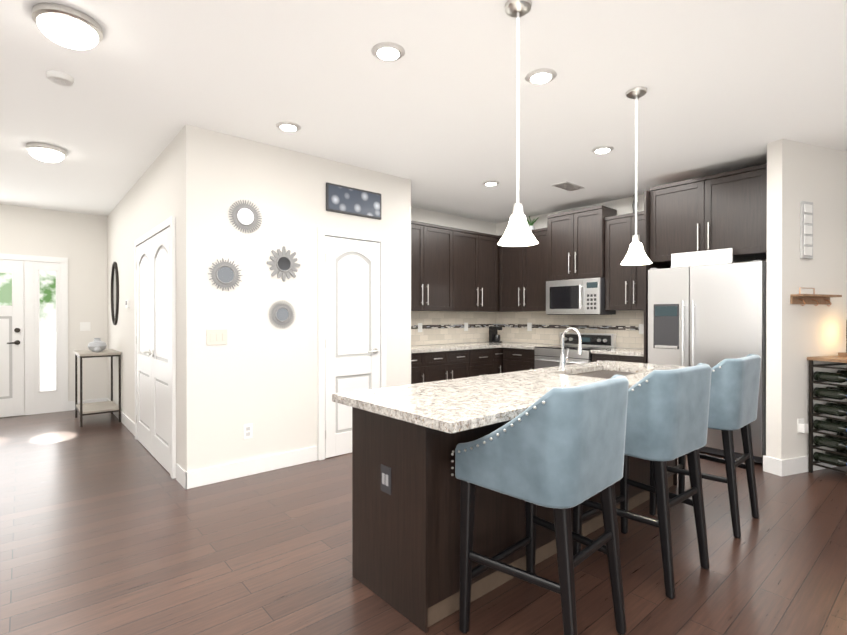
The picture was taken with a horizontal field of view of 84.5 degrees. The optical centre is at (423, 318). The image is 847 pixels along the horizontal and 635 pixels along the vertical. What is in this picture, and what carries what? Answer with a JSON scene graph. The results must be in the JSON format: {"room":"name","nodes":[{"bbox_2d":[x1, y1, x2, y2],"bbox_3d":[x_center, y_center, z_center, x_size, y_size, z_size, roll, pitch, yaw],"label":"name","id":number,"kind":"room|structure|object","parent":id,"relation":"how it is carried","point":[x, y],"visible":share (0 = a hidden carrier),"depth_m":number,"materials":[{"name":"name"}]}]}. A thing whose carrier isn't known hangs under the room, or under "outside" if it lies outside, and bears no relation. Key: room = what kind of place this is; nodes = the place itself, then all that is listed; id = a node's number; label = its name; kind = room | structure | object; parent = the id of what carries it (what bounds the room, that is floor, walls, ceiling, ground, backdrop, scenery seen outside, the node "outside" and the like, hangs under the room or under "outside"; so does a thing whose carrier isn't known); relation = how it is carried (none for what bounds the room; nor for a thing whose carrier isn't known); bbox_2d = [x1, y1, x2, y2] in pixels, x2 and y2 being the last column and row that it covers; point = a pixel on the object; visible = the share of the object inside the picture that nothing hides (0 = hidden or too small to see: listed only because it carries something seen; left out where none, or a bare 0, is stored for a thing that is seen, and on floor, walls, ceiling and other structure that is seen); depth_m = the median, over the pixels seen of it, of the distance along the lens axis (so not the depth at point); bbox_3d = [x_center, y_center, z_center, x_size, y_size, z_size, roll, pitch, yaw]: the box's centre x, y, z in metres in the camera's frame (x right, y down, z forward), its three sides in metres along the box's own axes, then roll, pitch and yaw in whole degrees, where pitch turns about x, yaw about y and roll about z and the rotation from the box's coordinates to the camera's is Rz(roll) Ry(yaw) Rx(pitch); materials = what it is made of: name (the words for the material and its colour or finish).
{"room":"kitchen","nodes":[
{"label":"kitchen","id":0,"kind":"room"},
{"bbox_2d":[0,204,107,417],"bbox_3d":[-5.640,-0.103,5.886,2.730,2.740,0.150,0,0,-41],"label":"wall","id":1,"kind":"structure","parent":0,"point":[78,241],"depth_m":6.49,"materials":[{"name":"white paint"}]},
{"bbox_2d":[0,253,67,416],"bbox_3d":[-5.420,0.215,5.924,1.440,2.105,0.078,0,0,-41],"label":"front door","id":2,"kind":"structure","parent":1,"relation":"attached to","point":[34,314],"depth_m":6.17,"materials":[{"name":"white wood"}]},
{"bbox_2d":[80,322,90,330],"bbox_3d":[-4.751,0.104,6.548,0.120,0.120,0.009,0,0,-41],"label":"light switch","id":3,"kind":"object","parent":1,"relation":"attached to","point":[85,326],"visible":1,"depth_m":6.55,"materials":[{"name":"white plastic"}]},
{"bbox_2d":[68,398,105,410],"bbox_3d":[-4.757,1.199,6.545,0.480,0.130,0.013,0,0,-41],"label":"baseboard","id":4,"kind":"structure","parent":1,"relation":"attached to","point":[71,404],"depth_m":6.53,"materials":[{"name":"white wood"}]},
{"bbox_2d":[106,398,134,435],"bbox_3d":[-3.829,1.203,5.869,0.013,0.130,2.249,0,0,-41],"label":"baseboard","id":5,"kind":"structure","parent":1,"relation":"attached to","point":[130,425],"depth_m":5.44,"materials":[{"name":"white wood"}]},
{"bbox_2d":[0,410,846,634],"bbox_3d":[1.101,1.333,2.496,17.000,0.100,14.600,0,0,-41],"label":"floor","id":6,"kind":"structure","parent":0,"point":[109,525],"depth_m":2.50,"materials":[{"name":"brown wood"}]},
{"bbox_2d":[74,349,120,426],"bbox_3d":[-4.098,0.838,5.854,0.415,0.860,0.696,0,0,-41],"label":"console table","id":7,"kind":"object","parent":6,"relation":"on","point":[111,407],"visible":1,"depth_m":5.72,"materials":[{"name":"beige wood"}]},
{"bbox_2d":[88,338,106,351],"bbox_3d":[-4.040,0.322,5.786,0.200,0.169,0.335,0,0,-41],"label":"vase","id":8,"kind":"object","parent":7,"relation":"on","point":[97,345],"visible":1,"depth_m":5.77,"materials":[{"name":"silver metal"}]},
{"bbox_2d":[183,446,317,489],"bbox_3d":[-1.373,1.212,3.851,1.094,0.130,0.013,0,0,-41],"label":"baseboard","id":9,"kind":"structure","parent":6,"relation":"on","point":[207,476],"depth_m":3.79,"materials":[{"name":"white wood"}]},
{"bbox_2d":[107,124,410,471],"bbox_3d":[-2.344,-0.102,5.824,2.180,2.740,4.250,0,0,-41],"label":"wall block","id":10,"kind":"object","parent":6,"relation":"on","point":[259,371],"visible":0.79,"depth_m":3.91,"materials":[{"name":"white paint"}]},
{"bbox_2d":[111,262,118,324],"bbox_3d":[-4.033,-0.334,6.090,0.034,0.834,0.500,0,0,-41],"label":"mirror","id":11,"kind":"object","parent":10,"relation":"attached to","point":[114,293],"visible":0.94,"depth_m":6.05,"materials":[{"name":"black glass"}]},
{"bbox_2d":[125,300,129,307],"bbox_3d":[-3.406,-0.175,5.363,0.027,0.090,0.120,0,0,-41],"label":"thermostat","id":12,"kind":"object","parent":10,"relation":"attached to","point":[127,303],"visible":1,"depth_m":5.33,"materials":[{"name":"white plastic"}]},
{"bbox_2d":[134,216,175,478],"bbox_3d":[-2.547,0.225,4.329,0.078,2.100,1.628,0,0,-41],"label":"double closet door","id":13,"kind":"structure","parent":10,"relation":"attached to","point":[155,326],"depth_m":4.20,"materials":[{"name":"white painted wood"}]},
{"bbox_2d":[206,329,226,344],"bbox_3d":[-1.613,0.143,3.642,0.155,0.120,0.009,0,0,-41],"label":"switch plate","id":14,"kind":"object","parent":10,"relation":"attached to","point":[216,337],"visible":1,"depth_m":3.64,"materials":[{"name":"beige plastic"}]},
{"bbox_2d":[208,258,242,290],"bbox_3d":[-1.561,-0.349,3.678,0.264,0.261,0.019,0,0,-41],"label":"sunburst mirror","id":15,"kind":"object","parent":10,"relation":"attached to","point":[225,274],"visible":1,"depth_m":3.67,"materials":[{"name":"silver glass"}]},
{"bbox_2d":[229,200,261,232],"bbox_3d":[-1.441,-0.831,3.779,0.270,0.270,0.019,0,0,-41],"label":"sunburst mirror","id":16,"kind":"object","parent":10,"relation":"attached to","point":[245,216],"visible":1,"depth_m":3.77,"materials":[{"name":"silver glass"}]},
{"bbox_2d":[243,423,252,439],"bbox_3d":[-1.432,0.917,3.803,0.075,0.120,0.008,0,0,-41],"label":"outlet","id":17,"kind":"object","parent":10,"relation":"attached to","point":[247,431],"visible":1,"depth_m":3.80,"materials":[{"name":"white plastic"}]},
{"bbox_2d":[268,300,295,328],"bbox_3d":[-1.207,-0.039,3.985,0.244,0.244,0.019,0,0,-41],"label":"sunburst mirror","id":18,"kind":"object","parent":10,"relation":"attached to","point":[281,314],"visible":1,"depth_m":3.98,"materials":[{"name":"silver glass"}]},
{"bbox_2d":[267,246,299,281],"bbox_3d":[-1.195,-0.471,3.993,0.300,0.300,0.019,0,0,-41],"label":"sunburst mirror","id":19,"kind":"object","parent":10,"relation":"attached to","point":[283,264],"visible":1,"depth_m":3.99,"materials":[{"name":"silver glass"}]},
{"bbox_2d":[317,227,385,459],"bbox_3d":[-0.649,0.224,4.427,0.750,2.100,0.078,0,0,-41],"label":"pantry door","id":20,"kind":"structure","parent":10,"relation":"attached to","point":[351,311],"depth_m":4.39,"materials":[{"name":"white painted wood"}]},
{"bbox_2d":[326,182,380,219],"bbox_3d":[-0.656,-1.119,4.452,0.610,0.255,0.022,0,0,-41],"label":"framed picture","id":21,"kind":"object","parent":10,"relation":"attached to","point":[351,201],"visible":0.98,"depth_m":4.42,"materials":[{"name":"grey plastic"}]},
{"bbox_2d":[411,354,430,383],"bbox_3d":[-0.321,0.831,5.572,0.488,0.876,0.598,0,0,-41],"label":"base cabinet","id":22,"kind":"object","parent":6,"relation":"on","point":[420,363],"depth_m":5.43,"materials":[{"name":"brown wood"}]},
{"bbox_2d":[431,350,470,381],"bbox_3d":[0.085,0.830,5.922,0.818,0.876,0.598,0,0,-41],"label":"base cabinet","id":23,"kind":"object","parent":6,"relation":"on","point":[436,362],"depth_m":5.74,"materials":[{"name":"brown wood"}]},
{"bbox_2d":[411,342,522,353],"bbox_3d":[0.413,0.369,6.188,2.408,0.038,0.624,0,0,-41],"label":"countertop","id":24,"kind":"structure","parent":23,"relation":"on","point":[477,345],"depth_m":5.96,"materials":[{"name":"beige stone"}]},
{"bbox_2d":[489,326,501,342],"bbox_3d":[1.069,0.230,6.905,0.130,0.234,0.155,0,0,-41],"label":"coffee maker","id":25,"kind":"object","parent":24,"relation":"on","point":[494,336],"visible":1,"depth_m":6.88,"materials":[{"name":"black paint"}]},
{"bbox_2d":[471,350,498,376],"bbox_3d":[0.569,0.828,6.339,0.575,0.876,0.598,0,0,-41],"label":"base cabinet","id":26,"kind":"object","parent":6,"relation":"on","point":[483,362],"depth_m":6.15,"materials":[{"name":"brown wood"}]},
{"bbox_2d":[499,346,502,372],"bbox_3d":[0.803,0.827,6.541,0.157,0.876,0.598,0,0,-41],"label":"base cabinet","id":27,"kind":"object","parent":6,"relation":"on","point":[500,347],"depth_m":6.36,"materials":[{"name":"brown wood"}]},
{"bbox_2d":[344,404,676,632],"bbox_3d":[0.777,0.843,2.971,2.571,0.876,0.611,0,0,-41],"label":"kitchen island","id":28,"kind":"object","parent":6,"relation":"on","point":[406,485],"depth_m":2.09,"materials":[{"name":"brown wood"}]},
{"bbox_2d":[332,360,687,435],"bbox_3d":[0.844,0.385,2.865,2.700,0.038,0.840,0,0,-41],"label":"island countertop","id":29,"kind":"structure","parent":28,"relation":"on","point":[465,404],"depth_m":2.25,"materials":[{"name":"beige stone"}]},
{"bbox_2d":[558,328,581,367],"bbox_3d":[1.093,0.212,3.425,0.113,0.300,0.189,0,0,-41],"label":"faucet","id":30,"kind":"object","parent":29,"relation":"on","point":[563,358],"visible":1,"depth_m":3.44,"materials":[{"name":"silver metal"}]},
{"bbox_2d":[568,368,650,379],"bbox_3d":[1.270,0.501,3.260,0.764,0.221,0.444,0,0,-41],"label":"sink","id":31,"kind":"object","parent":29,"relation":"in","point":[610,372],"depth_m":3.44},
{"bbox_2d":[502,347,535,372],"bbox_3d":[1.478,0.828,6.341,0.598,0.876,0.532,0,0,-41],"label":"base cabinet","id":32,"kind":"object","parent":6,"relation":"on","point":[518,357],"depth_m":6.16,"materials":[{"name":"brown wood"}]},
{"bbox_2d":[502,343,556,350],"bbox_3d":[1.471,0.369,6.329,0.624,0.038,0.537,0,0,-41],"label":"countertop","id":33,"kind":"structure","parent":32,"relation":"on","point":[525,346],"depth_m":6.17,"materials":[{"name":"beige stone"}]},
{"bbox_2d":[451,374,628,634],"bbox_3d":[0.502,0.761,1.933,0.615,1.050,0.526,0,0,-45],"label":"stool","id":34,"kind":"object","parent":6,"relation":"on","point":[559,451],"visible":1,"depth_m":1.72,"materials":[{"name":"blue fabric"}]},
{"bbox_2d":[535,332,615,368],"bbox_3d":[1.869,0.710,5.814,0.695,1.055,0.755,0,0,-41],"label":"range","id":35,"kind":"object","parent":6,"relation":"on","point":[547,356],"visible":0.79,"depth_m":5.77,"materials":[{"name":"silver metal"}]},
{"bbox_2d":[592,355,609,361],"bbox_3d":[2.278,0.832,5.414,0.598,0.876,0.367,0,0,-41],"label":"base cabinet","id":36,"kind":"object","parent":6,"relation":"on","point":[595,358],"depth_m":5.28,"materials":[{"name":"brown wood"}]},
{"bbox_2d":[610,355,643,362],"bbox_3d":[2.445,0.833,5.220,0.598,0.876,0.372,0,0,-41],"label":"base cabinet","id":37,"kind":"object","parent":6,"relation":"on","point":[623,358],"depth_m":5.03,"materials":[{"name":"brown wood"}]},
{"bbox_2d":[591,348,643,354],"bbox_3d":[2.354,0.374,5.306,0.624,0.038,0.625,0,0,-41],"label":"countertop","id":38,"kind":"structure","parent":37,"relation":"on","point":[609,351],"depth_m":5.23,"materials":[{"name":"beige stone"}]},
{"bbox_2d":[572,363,711,598],"bbox_3d":[1.141,0.758,2.453,0.616,1.050,0.542,0,0,-41],"label":"stool","id":39,"kind":"object","parent":6,"relation":"on","point":[667,415],"visible":0.67,"depth_m":2.19,"materials":[{"name":"blue fabric"}]},
{"bbox_2d":[649,354,760,537],"bbox_3d":[1.833,0.755,3.042,0.617,1.050,0.535,0,0,-41],"label":"stool","id":40,"kind":"object","parent":6,"relation":"on","point":[734,393],"visible":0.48,"depth_m":2.76,"materials":[{"name":"blue fabric"}]},
{"bbox_2d":[648,260,766,462],"bbox_3d":[2.853,0.370,4.598,0.790,1.767,0.970,0,0,-41],"label":"refrigerator","id":41,"kind":"object","parent":6,"relation":"on","point":[711,316],"visible":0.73,"depth_m":4.30,"materials":[{"name":"silver metal"}]},
{"bbox_2d":[670,248,733,267],"bbox_3d":[2.621,-0.572,4.407,0.060,0.138,0.520,0,0,-41],"label":"sign","id":42,"kind":"object","parent":41,"relation":"on","point":[707,257],"visible":0.88,"depth_m":4.38,"materials":[{"name":"white plastic"}]},
{"bbox_2d":[807,356,846,473],"bbox_3d":[3.565,0.796,3.847,0.669,0.957,0.330,0,0,-21],"label":"wine rack","id":43,"kind":"object","parent":6,"relation":"on","point":[838,442],"visible":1,"depth_m":3.82,"materials":[{"name":"brown metal"}]},
{"bbox_2d":[838,321,846,356],"bbox_3d":[3.546,0.150,3.870,0.143,0.330,0.100,0,0,-21],"label":"table lamp","id":44,"kind":"object","parent":43,"relation":"on","point":[842,354],"visible":1,"depth_m":3.85,"materials":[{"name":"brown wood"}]},
{"bbox_2d":[0,0,846,222],"bbox_3d":[1.101,-1.507,2.483,17.000,0.100,14.600,0,0,-41],"label":"ceiling","id":45,"kind":"structure","parent":0,"point":[729,85],"depth_m":2.99,"materials":[{"name":"white paint"}]},
{"bbox_2d":[26,143,66,162],"bbox_3d":[-3.233,-1.408,4.001,0.278,0.110,0.278,0,0,-41],"label":"lamp","id":46,"kind":"object","parent":45,"relation":"attached to","point":[44,152],"visible":1,"depth_m":3.93,"materials":[{"name":"silver metal"}]},
{"bbox_2d":[46,70,73,85],"bbox_3d":[-2.180,-1.438,2.796,0.132,0.040,0.132,0,0,-41],"label":"smoke detector","id":47,"kind":"object","parent":45,"relation":"attached to","point":[59,78],"visible":1,"depth_m":2.77,"materials":[{"name":"white plastic"}]},
{"bbox_2d":[32,3,102,49],"bbox_3d":[-1.736,-1.400,2.281,0.278,0.110,0.278,0,0,-41],"label":"lamp","id":48,"kind":"object","parent":45,"relation":"attached to","point":[67,26],"visible":1,"depth_m":2.21,"materials":[{"name":"white glass"}]},
{"bbox_2d":[276,122,300,130],"bbox_3d":[-1.027,-1.455,3.540,0.184,0.013,0.184,0,0,-41],"label":"recessed light","id":49,"kind":"object","parent":45,"relation":"in","point":[288,126],"visible":1,"depth_m":3.51,"materials":[{"name":"white"}]},
{"bbox_2d":[371,42,404,60],"bbox_3d":[-0.193,-1.450,2.543,0.184,0.013,0.184,0,0,-41],"label":"recessed light","id":50,"kind":"object","parent":45,"relation":"in","point":[387,51],"visible":1,"depth_m":2.52,"materials":[{"name":"white"}]},
{"bbox_2d":[482,181,498,185],"bbox_3d":[0.729,-1.462,5.042,0.184,0.013,0.184,0,0,-41],"label":"recessed light","id":51,"kind":"object","parent":45,"relation":"in","point":[489,183],"visible":1,"depth_m":5.01,"materials":[{"name":"white"}]},
{"bbox_2d":[498,0,537,246],"bbox_3d":[0.439,-0.902,2.166,0.188,1.104,0.188,0,0,-41],"label":"pendant light","id":52,"kind":"object","parent":45,"relation":"hanging from","point":[517,233],"visible":1,"depth_m":2.15,"materials":[{"name":"silver metal"}]},
{"bbox_2d":[525,68,556,83],"bbox_3d":[0.706,-1.451,2.803,0.184,0.013,0.184,0,0,-41],"label":"recessed light","id":53,"kind":"object","parent":45,"relation":"in","point":[542,76],"visible":1,"depth_m":2.78,"materials":[{"name":"white"}]},
{"bbox_2d":[552,181,583,190],"bbox_3d":[1.603,-1.464,5.162,0.360,0.010,0.180,0,0,-41],"label":"ceiling vent","id":54,"kind":"object","parent":45,"relation":"in","point":[567,186],"visible":0.96,"depth_m":5.14,"materials":[{"name":"white plastic"}]},
{"bbox_2d":[591,146,613,153],"bbox_3d":[1.548,-1.457,4.031,0.184,0.013,0.184,0,0,-41],"label":"recessed light","id":55,"kind":"object","parent":45,"relation":"in","point":[601,149],"visible":0.98,"depth_m":4.01,"materials":[{"name":"white"}]},
{"bbox_2d":[620,87,651,264],"bbox_3d":[1.365,-0.906,2.991,0.188,1.104,0.188,0,0,-41],"label":"pendant light","id":56,"kind":"object","parent":45,"relation":"hanging from","point":[636,254],"visible":1,"depth_m":2.97,"materials":[{"name":"silver metal"}]},
{"bbox_2d":[411,207,495,345],"bbox_3d":[0.207,-0.105,6.518,2.590,2.740,0.153,0,0,-41],"label":"wall","id":57,"kind":"structure","parent":0,"point":[439,327],"depth_m":6.57,"materials":[{"name":"white paint"}]},
{"bbox_2d":[411,220,458,310],"bbox_3d":[-0.094,-0.656,5.969,1.135,1.103,0.303,0,0,-41],"label":"upper cabinet","id":58,"kind":"object","parent":57,"relation":"attached to","point":[454,269],"depth_m":5.98,"materials":[{"name":"brown wood"}]},
{"bbox_2d":[459,229,482,311],"bbox_3d":[0.482,-0.658,6.466,0.615,1.103,0.303,0,0,-41],"label":"upper cabinet","id":59,"kind":"object","parent":57,"relation":"attached to","point":[470,242],"depth_m":6.42,"materials":[{"name":"brown wood"}]},
{"bbox_2d":[483,233,498,311],"bbox_3d":[0.808,-0.660,6.747,0.477,1.103,0.303,0,0,-41],"label":"upper cabinet","id":60,"kind":"object","parent":57,"relation":"attached to","point":[490,242],"depth_m":6.69,"materials":[{"name":"brown wood"}]},
{"bbox_2d":[496,194,766,348],"bbox_3d":[2.468,-0.102,5.763,0.153,2.740,3.970,0,0,-41],"label":"wall","id":61,"kind":"structure","parent":0,"point":[626,327],"depth_m":6.25,"materials":[{"name":"beige tile"}]},
{"bbox_2d":[499,228,546,311],"bbox_3d":[1.494,-0.660,6.557,0.303,1.103,0.850,0,0,-41],"label":"upper cabinet","id":62,"kind":"object","parent":61,"relation":"attached to","point":[522,269],"depth_m":6.44,"materials":[{"name":"brown wood"}]},
{"bbox_2d":[526,216,538,229],"bbox_3d":[1.514,-1.319,6.539,0.200,0.214,0.204,0,0,-41],"label":"potted plant","id":63,"kind":"object","parent":62,"relation":"on","point":[531,227],"visible":0.71,"depth_m":6.50,"materials":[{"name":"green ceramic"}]},
{"bbox_2d":[547,205,618,280],"bbox_3d":[2.002,-0.923,5.925,0.358,0.850,0.760,0,0,-41],"label":"upper cabinet","id":64,"kind":"object","parent":61,"relation":"attached to","point":[574,238],"depth_m":5.77,"materials":[{"name":"brown wood"}]},
{"bbox_2d":[546,278,615,314],"bbox_3d":[1.962,-0.273,5.893,0.444,0.439,0.750,0,0,-41],"label":"microwave","id":65,"kind":"object","parent":64,"relation":"attached to","point":[577,297],"visible":0.96,"depth_m":5.73,"materials":[{"name":"silver metal"}]},
{"bbox_2d":[603,208,665,311],"bbox_3d":[2.480,-0.654,5.414,0.303,1.103,0.630,0,0,-41],"label":"upper cabinet","id":66,"kind":"object","parent":61,"relation":"attached to","point":[626,286],"depth_m":5.38,"materials":[{"name":"brown wood"}]},
{"bbox_2d":[647,164,766,267],"bbox_3d":[2.919,-0.975,4.662,0.618,0.775,1.020,0,0,-41],"label":"upper cabinet","id":67,"kind":"object","parent":61,"relation":"attached to","point":[725,210],"depth_m":4.42,"materials":[{"name":"brown wood"}]},
{"bbox_2d":[632,194,637,212],"bbox_3d":[2.449,-1.334,5.391,0.070,0.255,0.070,0,0,-41],"label":"decoration","id":68,"kind":"object","parent":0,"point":[633,205],"visible":0.46,"depth_m":5.38,"materials":[{"name":"black paint"}]},
{"bbox_2d":[763,139,846,476],"bbox_3d":[5.455,-0.098,4.818,5.514,2.740,0.148,0,0,-21],"label":"wall","id":69,"kind":"structure","parent":0,"point":[797,335],"depth_m":3.88,"materials":[{"name":"white paint"}]},
{"bbox_2d":[798,418,807,432],"bbox_3d":[3.142,0.887,3.855,0.075,0.120,0.044,0,0,-21],"label":"electrical outlet","id":70,"kind":"object","parent":69,"relation":"attached to","point":[802,427],"visible":1,"depth_m":3.85,"materials":[{"name":"white plastic"}]},
{"bbox_2d":[800,201,812,258],"bbox_3d":[3.188,-0.738,3.875,0.140,0.470,0.024,0,0,-21],"label":"kitchen sign","id":71,"kind":"object","parent":69,"relation":"attached to","point":[806,230],"visible":1,"depth_m":3.86,"materials":[{"name":"white plastic"}]},
{"bbox_2d":[790,288,841,305],"bbox_3d":[3.257,-0.181,3.864,0.500,0.150,0.098,0,0,-21],"label":"wall shelf","id":72,"kind":"object","parent":69,"relation":"attached to","point":[813,298],"visible":1,"depth_m":3.85,"materials":[{"name":"brown wood"}]}
]}

